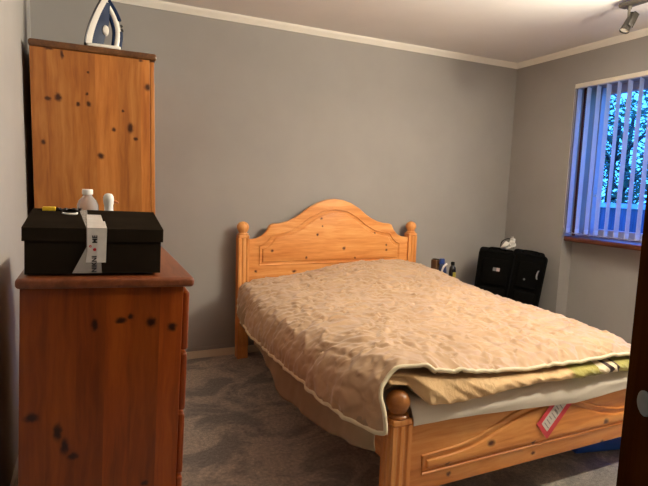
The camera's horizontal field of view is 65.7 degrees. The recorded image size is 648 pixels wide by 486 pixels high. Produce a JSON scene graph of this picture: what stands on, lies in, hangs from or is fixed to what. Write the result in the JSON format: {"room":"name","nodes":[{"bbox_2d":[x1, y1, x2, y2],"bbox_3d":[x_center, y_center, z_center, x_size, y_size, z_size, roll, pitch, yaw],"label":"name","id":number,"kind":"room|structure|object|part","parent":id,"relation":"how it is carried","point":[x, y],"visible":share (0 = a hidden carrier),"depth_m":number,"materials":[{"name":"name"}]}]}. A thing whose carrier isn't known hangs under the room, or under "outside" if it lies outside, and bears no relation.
{"room":"bedroom","nodes":[
{"label":"bedroom","id":0,"kind":"room"},
{"bbox_2d":[0,0,33,485],"bbox_3d":[-0.675,-0.031,0.609,0.100,2.325,5.200,-1,7,-25],"label":"wall","id":1,"kind":"structure","parent":0,"point":[16,152],"depth_m":2.08,"materials":[{"name":"grey paint"}]},
{"bbox_2d":[10,457,17,485],"bbox_3d":[-0.656,1.098,0.753,0.014,0.052,5.180,-1,7,-25],"label":"baseboard","id":2,"kind":"structure","parent":1,"relation":"attached to","point":[14,481],"depth_m":1.98,"materials":[{"name":"white paint"}]},
{"bbox_2d":[30,0,516,347],"bbox_3d":[0.091,-0.379,3.852,4.200,2.325,0.100,-1,7,-25],"label":"wall","id":3,"kind":"structure","parent":0,"point":[258,126],"depth_m":3.60,"materials":[{"name":"grey paint"}]},
{"bbox_2d":[185,341,253,351],"bbox_3d":[0.210,0.714,3.988,3.090,0.025,0.009,-1,7,-25],"label":"trim","id":4,"kind":"structure","parent":3,"relation":"attached to","point":[252,342],"depth_m":3.53,"materials":[{"name":"grey paint"}]},
{"bbox_2d":[186,345,259,358],"bbox_3d":[0.210,0.754,3.990,3.090,0.052,0.014,-1,7,-25],"label":"baseboard","id":5,"kind":"structure","parent":3,"relation":"attached to","point":[251,348],"depth_m":3.54,"materials":[{"name":"beige paint"}]},
{"bbox_2d":[111,0,516,68],"bbox_3d":[0.014,-1.501,3.597,3.690,0.042,0.034,-1,7,-25],"label":"trim","id":6,"kind":"structure","parent":3,"relation":"attached to","point":[156,4],"depth_m":3.53,"materials":[{"name":"white paint"}]},
{"bbox_2d":[17,351,619,485],"bbox_3d":[1.129,1.130,1.643,4.200,0.100,5.300,-1,7,-25],"label":"floor","id":7,"kind":"structure","parent":0,"point":[239,430],"depth_m":2.34,"materials":[{"name":"carpet"}]},
{"bbox_2d":[28,38,156,213],"bbox_3d":[-1.295,-0.100,2.914,0.630,1.896,0.486,-1,7,-25],"label":"wardrobe","id":8,"kind":"object","parent":7,"relation":"on","point":[93,107],"visible":0.37,"depth_m":2.63,"materials":[{"name":"brown wood"}]},
{"bbox_3d":[-1.277,-1.024,2.802,0.604,0.034,0.486,-1,7,-25],"label":"cornice","id":9,"kind":"part","parent":8,"relation":"part of","materials":[{"name":"brown wood"}]},
{"bbox_2d":[84,0,122,49],"bbox_3d":[-1.155,-1.169,2.634,0.192,0.300,0.123,-1,7,-25],"label":"iron","id":10,"kind":"object","parent":8,"relation":"on","point":[97,29],"visible":0.98,"depth_m":2.61,"materials":[{"name":"white plastic"},{"name":"blue plastic"},{"name":"metal"}]},
{"bbox_3d":[-1.168,-1.144,2.632,0.092,0.219,0.103,-1,7,-25],"label":"water tank","id":11,"kind":"part","parent":10,"relation":"part of","materials":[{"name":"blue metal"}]},
{"bbox_3d":[-1.121,-1.152,2.652,0.088,0.243,0.032,-1,7,-25],"label":"handle","id":12,"kind":"part","parent":10,"relation":"part of","materials":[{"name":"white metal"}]},
{"bbox_3d":[-0.996,-0.311,2.896,0.028,1.368,0.228,-1,7,-25],"label":"door","id":13,"kind":"part","parent":8,"relation":"part of","materials":[{"name":"brown wood"}]},
{"bbox_2d":[15,246,193,485],"bbox_3d":[-0.789,0.522,1.814,0.492,0.961,0.780,-1,7,-25],"label":"dresser","id":14,"kind":"object","parent":7,"relation":"on","point":[103,357],"visible":0.84,"depth_m":1.46,"materials":[{"name":"brown wood"}]},
{"bbox_2d":[77,189,98,209],"bbox_3d":[-0.807,-0.061,1.719,0.068,0.246,0.068,-1,7,-25],"label":"water bottle","id":15,"kind":"object","parent":14,"relation":"on","point":[87,201],"visible":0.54,"depth_m":1.69,"materials":[{"name":"white plastic"}]},
{"bbox_2d":[21,208,163,274],"bbox_3d":[-0.704,-0.011,1.550,0.364,0.164,0.288,1,6,-25],"label":"box","id":16,"kind":"object","parent":14,"relation":"on","point":[55,242],"visible":0.94,"depth_m":1.44,"materials":[{"name":"black cardboard"}]},
{"bbox_2d":[42,206,55,210],"bbox_3d":[-0.871,-0.109,1.591,0.037,0.013,0.023,-1,7,-25],"label":"stick","id":17,"kind":"object","parent":16,"relation":"on","point":[44,208],"visible":1,"depth_m":1.58,"materials":[{"name":"plastic"}]},
{"bbox_2d":[56,207,81,211],"bbox_3d":[-0.816,-0.107,1.609,0.075,0.015,0.036,-1,7,-25],"label":"cable","id":18,"kind":"object","parent":16,"relation":"on","point":[57,208],"visible":1,"depth_m":1.60,"materials":[{"name":"plastic"}]},
{"bbox_2d":[62,212,77,214],"bbox_3d":[-0.791,-0.091,1.564,0.046,0.009,0.021,-1,7,-25],"label":"cable","id":19,"kind":"object","parent":16,"relation":"on","point":[76,213],"visible":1,"depth_m":1.56,"materials":[{"name":"plastic"}]},
{"bbox_3d":[-0.702,-0.056,1.545,0.364,0.072,0.288,1,6,-25],"label":"lid","id":20,"kind":"part","parent":16,"relation":"part of","materials":[{"name":"black cardboard"}]},
{"bbox_2d":[86,215,106,271],"bbox_3d":[-0.717,-0.012,1.540,0.088,0.162,0.286,1,6,-25],"label":"band","id":21,"kind":"object","parent":16,"relation":"hanging from","point":[96,238],"visible":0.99,"depth_m":1.42,"materials":[{"name":"white paper"}]},
{"bbox_2d":[103,193,118,210],"bbox_3d":[-0.744,-0.053,1.738,0.048,0.236,0.048,5,7,24],"label":"spray bottle","id":22,"kind":"object","parent":14,"relation":"on","point":[108,199],"visible":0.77,"depth_m":1.72,"materials":[{"name":"white plastic"}]},
{"bbox_3d":[-0.616,0.800,1.929,0.022,0.195,0.710,1,6,-25],"label":"drawer","id":23,"kind":"part","parent":14,"relation":"part of","materials":[{"name":"brown wood"}]},
{"bbox_3d":[-0.602,0.594,1.909,0.022,0.200,0.710,1,6,-25],"label":"drawer","id":24,"kind":"part","parent":14,"relation":"part of","materials":[{"name":"brown wood"}]},
{"bbox_3d":[-0.589,0.393,1.889,0.022,0.185,0.710,1,6,-25],"label":"drawer","id":25,"kind":"part","parent":14,"relation":"part of","materials":[{"name":"brown wood"}]},
{"bbox_3d":[-0.575,0.199,1.870,0.022,0.185,0.710,1,6,-25],"label":"drawer","id":26,"kind":"part","parent":14,"relation":"part of","materials":[{"name":"brown wood"}]},
{"bbox_2d":[235,199,625,485],"bbox_3d":[0.469,0.349,2.876,1.459,1.127,2.064,-1,7,-25],"label":"bed","id":27,"kind":"object","parent":7,"relation":"on","point":[329,232],"visible":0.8,"depth_m":2.08,"materials":[{"name":"brown wood"}]},
{"bbox_3d":[-0.571,0.374,3.499,0.075,0.868,0.075,-1,7,-25],"label":"headboard post","id":28,"kind":"part","parent":27,"relation":"part of","materials":[{"name":"brown wood"}]},
{"bbox_3d":[0.065,0.085,3.748,1.326,0.827,0.030,-1,7,-25],"label":"headboard","id":29,"kind":"part","parent":27,"relation":"part of","materials":[{"name":"brown wood"}]},
{"bbox_3d":[0.077,-0.051,3.715,1.106,0.355,0.012,-1,7,-25],"label":"raised panel","id":30,"kind":"part","parent":27,"relation":"part of","materials":[{"name":"brown wood"}]},
{"bbox_3d":[0.076,-0.051,3.718,1.158,0.407,0.012,-1,7,-25],"label":"moulding","id":31,"kind":"part","parent":27,"relation":"part of","materials":[{"name":"brown wood"}]},
{"bbox_3d":[-0.170,0.589,2.611,0.024,0.130,1.950,-1,7,-25],"label":"rail","id":32,"kind":"part","parent":27,"relation":"part of","materials":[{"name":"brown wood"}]},
{"bbox_3d":[0.243,0.813,1.735,0.075,0.452,0.075,-1,7,-25],"label":"footboard post","id":33,"kind":"part","parent":27,"relation":"part of","materials":[{"name":"brown wood"}]},
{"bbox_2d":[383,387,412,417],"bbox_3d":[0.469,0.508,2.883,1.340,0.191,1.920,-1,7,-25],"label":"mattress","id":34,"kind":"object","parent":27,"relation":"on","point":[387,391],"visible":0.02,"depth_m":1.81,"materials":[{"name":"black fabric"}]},
{"bbox_2d":[236,259,630,435],"bbox_3d":[0.457,0.374,2.803,1.663,0.308,2.020,-1,7,-25],"label":"quilt","id":35,"kind":"object","parent":34,"relation":"on","point":[341,330],"visible":0.98,"depth_m":2.25,"materials":[{"name":"fabric"}]},
{"bbox_2d":[237,303,629,450],"bbox_3d":[0.503,0.527,2.668,1.567,0.377,1.690,-1,7,-25],"label":"sheet","id":36,"kind":"object","parent":34,"relation":"on","point":[438,388],"visible":0.36,"depth_m":1.84,"materials":[{"name":"beige fabric"}]},
{"bbox_2d":[392,371,627,425],"bbox_3d":[0.831,0.565,2.090,1.291,0.121,0.314,-1,7,-25],"label":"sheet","id":37,"kind":"object","parent":34,"relation":"on","point":[574,390],"visible":0.44,"depth_m":1.90,"materials":[{"name":"white fabric"}]},
{"bbox_3d":[0.679,0.349,4.070,0.075,0.868,0.075,-1,7,-25],"label":"headboard post","id":38,"kind":"part","parent":27,"relation":"part of","materials":[{"name":"brown wood"}]},
{"bbox_3d":[0.872,0.729,2.009,1.310,0.267,0.030,-1,7,-25],"label":"footboard","id":39,"kind":"part","parent":27,"relation":"part of","materials":[{"name":"brown wood"}]},
{"bbox_3d":[0.879,0.709,1.992,1.188,0.188,0.012,-1,7,-25],"label":"moulding","id":40,"kind":"part","parent":27,"relation":"part of","materials":[{"name":"brown wood"}]},
{"bbox_3d":[0.881,0.709,1.989,1.144,0.140,0.012,-1,7,-25],"label":"raised panel","id":41,"kind":"part","parent":27,"relation":"part of","materials":[{"name":"brown wood"}]},
{"bbox_2d":[537,403,571,437],"bbox_3d":[0.915,0.674,1.988,0.192,0.203,0.002,-1,7,-25],"label":"warning label","id":42,"kind":"object","parent":27,"relation":"hanging from","point":[553,414],"visible":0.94,"depth_m":1.98,"materials":[{"name":"red paper"}]},
{"bbox_2d":[545,405,562,428],"bbox_3d":[0.908,0.682,1.986,0.096,0.101,0.001,-1,7,-25],"label":"print","id":43,"kind":"object","parent":42,"relation":"attached to","point":[554,413],"depth_m":1.99},
{"bbox_3d":[0.919,0.666,1.989,0.147,0.154,0.001,-1,7,-25],"label":"label panel","id":44,"kind":"part","parent":42,"relation":"part of","materials":[{"name":"white paper"}]},
{"bbox_2d":[474,247,514,297],"bbox_3d":[1.384,0.416,4.153,0.325,0.772,0.219,4,7,19],"label":"suitcase","id":45,"kind":"object","parent":7,"relation":"on","point":[494,265],"visible":0.52,"depth_m":4.03,"materials":[{"name":"black fabric"}]},
{"bbox_2d":[500,237,515,248],"bbox_3d":[1.504,0.001,4.074,0.146,0.105,0.077,-1,7,-25],"label":"cable bundle","id":46,"kind":"object","parent":45,"relation":"on","point":[507,245],"visible":1,"depth_m":4.06,"materials":[{"name":"white plastic"}]},
{"bbox_2d":[506,249,547,306],"bbox_3d":[1.612,0.434,4.087,0.318,0.771,0.288,4,7,19],"label":"suitcase","id":47,"kind":"object","parent":7,"relation":"on","point":[528,270],"visible":0.5,"depth_m":3.94,"materials":[{"name":"black fabric"}]},
{"bbox_3d":[1.657,0.073,4.016,0.136,0.027,0.014,11,9,18],"label":"handle","id":48,"kind":"part","parent":47,"relation":"part of","materials":[{"name":"black plastic"}]},
{"bbox_2d":[572,437,620,453],"bbox_3d":[1.386,0.922,2.565,0.500,0.117,0.340,0,7,-13],"label":"storage box","id":49,"kind":"object","parent":7,"relation":"on","point":[612,444],"visible":0.09,"depth_m":2.39,"materials":[{"name":"blue plastic"}]},
{"bbox_3d":[0.976,0.576,4.122,0.320,0.425,0.310,-1,7,-25],"label":"bedside table","id":50,"kind":"object","parent":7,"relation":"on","visible":0},
{"bbox_2d":[431,258,439,269],"bbox_3d":[0.891,0.247,4.023,0.045,0.244,0.070,-1,7,-25],"label":"carton","id":51,"kind":"object","parent":50,"relation":"on","point":[435,264],"visible":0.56,"depth_m":3.99,"materials":[{"name":"cardboard"}]},
{"bbox_2d":[438,258,447,273],"bbox_3d":[0.937,0.249,3.971,0.086,0.254,0.062,-1,7,-25],"label":"detergent bottle","id":52,"kind":"object","parent":50,"relation":"on","point":[442,267],"visible":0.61,"depth_m":3.95,"materials":[{"name":"blue plastic"}]},
{"bbox_2d":[449,262,455,277],"bbox_3d":[1.032,0.261,4.045,0.056,0.220,0.057,-1,7,-25],"label":"bottle","id":53,"kind":"object","parent":50,"relation":"on","point":[452,270],"visible":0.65,"depth_m":4.02,"materials":[{"name":"black glass"}]},
{"bbox_2d":[159,0,647,62],"bbox_3d":[1.207,-1.278,1.367,4.200,0.100,5.300,-1,7,-25],"label":"ceiling","id":54,"kind":"structure","parent":0,"point":[516,31],"depth_m":3.28,"materials":[{"name":"paint"}]},
{"bbox_2d":[619,0,647,33],"bbox_3d":[2.015,-1.202,2.211,0.117,0.191,1.495,-1,7,-25],"label":"spotlight","id":55,"kind":"object","parent":54,"relation":"attached to","point":[631,18],"visible":1,"depth_m":2.82,"materials":[{"name":"silver metal"}]},
{"bbox_3d":[1.723,-1.297,2.837,0.024,0.077,0.024,6,8,31],"label":"stem","id":56,"kind":"part","parent":55,"relation":"part of","materials":[{"name":"silver metal"}]},
{"bbox_2d":[438,264,446,273],"bbox_3d":[0.936,0.269,3.980,0.080,0.212,0.048,-1,7,-25],"label":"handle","id":57,"kind":"object","parent":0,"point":[442,267],"depth_m":3.95,"materials":[{"name":"white plastic"}]},
{"bbox_2d":[504,36,647,343],"bbox_3d":[2.913,-0.103,2.247,0.410,2.325,5.200,-1,7,-25],"label":"wall","id":58,"kind":"structure","parent":0,"point":[595,286],"depth_m":4.02,"materials":[{"name":"grey paint"}]},
{"bbox_2d":[517,28,647,68],"bbox_3d":[2.441,-1.319,2.692,0.034,0.042,3.719,-1,7,-25],"label":"trim","id":59,"kind":"structure","parent":58,"relation":"attached to","point":[643,32],"depth_m":3.74,"materials":[{"name":"white paint"}]},
{"bbox_2d":[564,80,647,250],"bbox_3d":[2.374,-0.534,3.323,0.320,1.210,1.490,-1,7,-25],"label":"window","id":60,"kind":"structure","parent":58,"relation":"in","point":[622,243],"depth_m":3.85,"materials":[{"name":"paint"}]},
{"bbox_3d":[2.346,0.047,3.386,0.300,0.040,1.488,-1,7,-25],"label":"sill","id":61,"kind":"part","parent":60,"relation":"part of","materials":[{"name":"brown wood"}]},
{"bbox_2d":[563,70,647,241],"bbox_3d":[2.235,-0.562,3.259,0.087,1.145,1.476,-1,7,-25],"label":"vertical blind","id":62,"kind":"object","parent":60,"relation":"attached to","point":[629,77],"visible":0.94,"depth_m":3.65,"materials":[{"name":"fabric"}]},
{"bbox_3d":[1.912,-0.638,3.909,0.006,1.117,0.017,-3,8,-34],"label":"pull cord","id":63,"kind":"part","parent":62,"relation":"part of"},
{"bbox_3d":[2.179,-0.002,3.324,0.003,0.015,1.361,-1,7,-25],"label":"link chain","id":64,"kind":"part","parent":62,"relation":"part of","materials":[{"name":"white plastic"}]},
{"bbox_3d":[2.364,-0.593,3.660,0.004,1.050,0.800,-1,7,-25],"label":"pane","id":65,"kind":"part","parent":60,"relation":"part of","materials":[{"name":"clear glass"}]},
{"bbox_3d":[1.719,0.068,0.425,4.100,2.325,0.100,-1,7,-25],"label":"wall","id":66,"kind":"structure","parent":0,"visible":0},
{"bbox_2d":[616,186,647,485],"bbox_3d":[0.369,0.201,0.261,0.050,1.990,0.760,2,7,5],"label":"door","id":67,"kind":"structure","parent":66,"relation":"in","point":[633,455],"depth_m":0.61,"materials":[{"name":"brown wood"}]}
]}

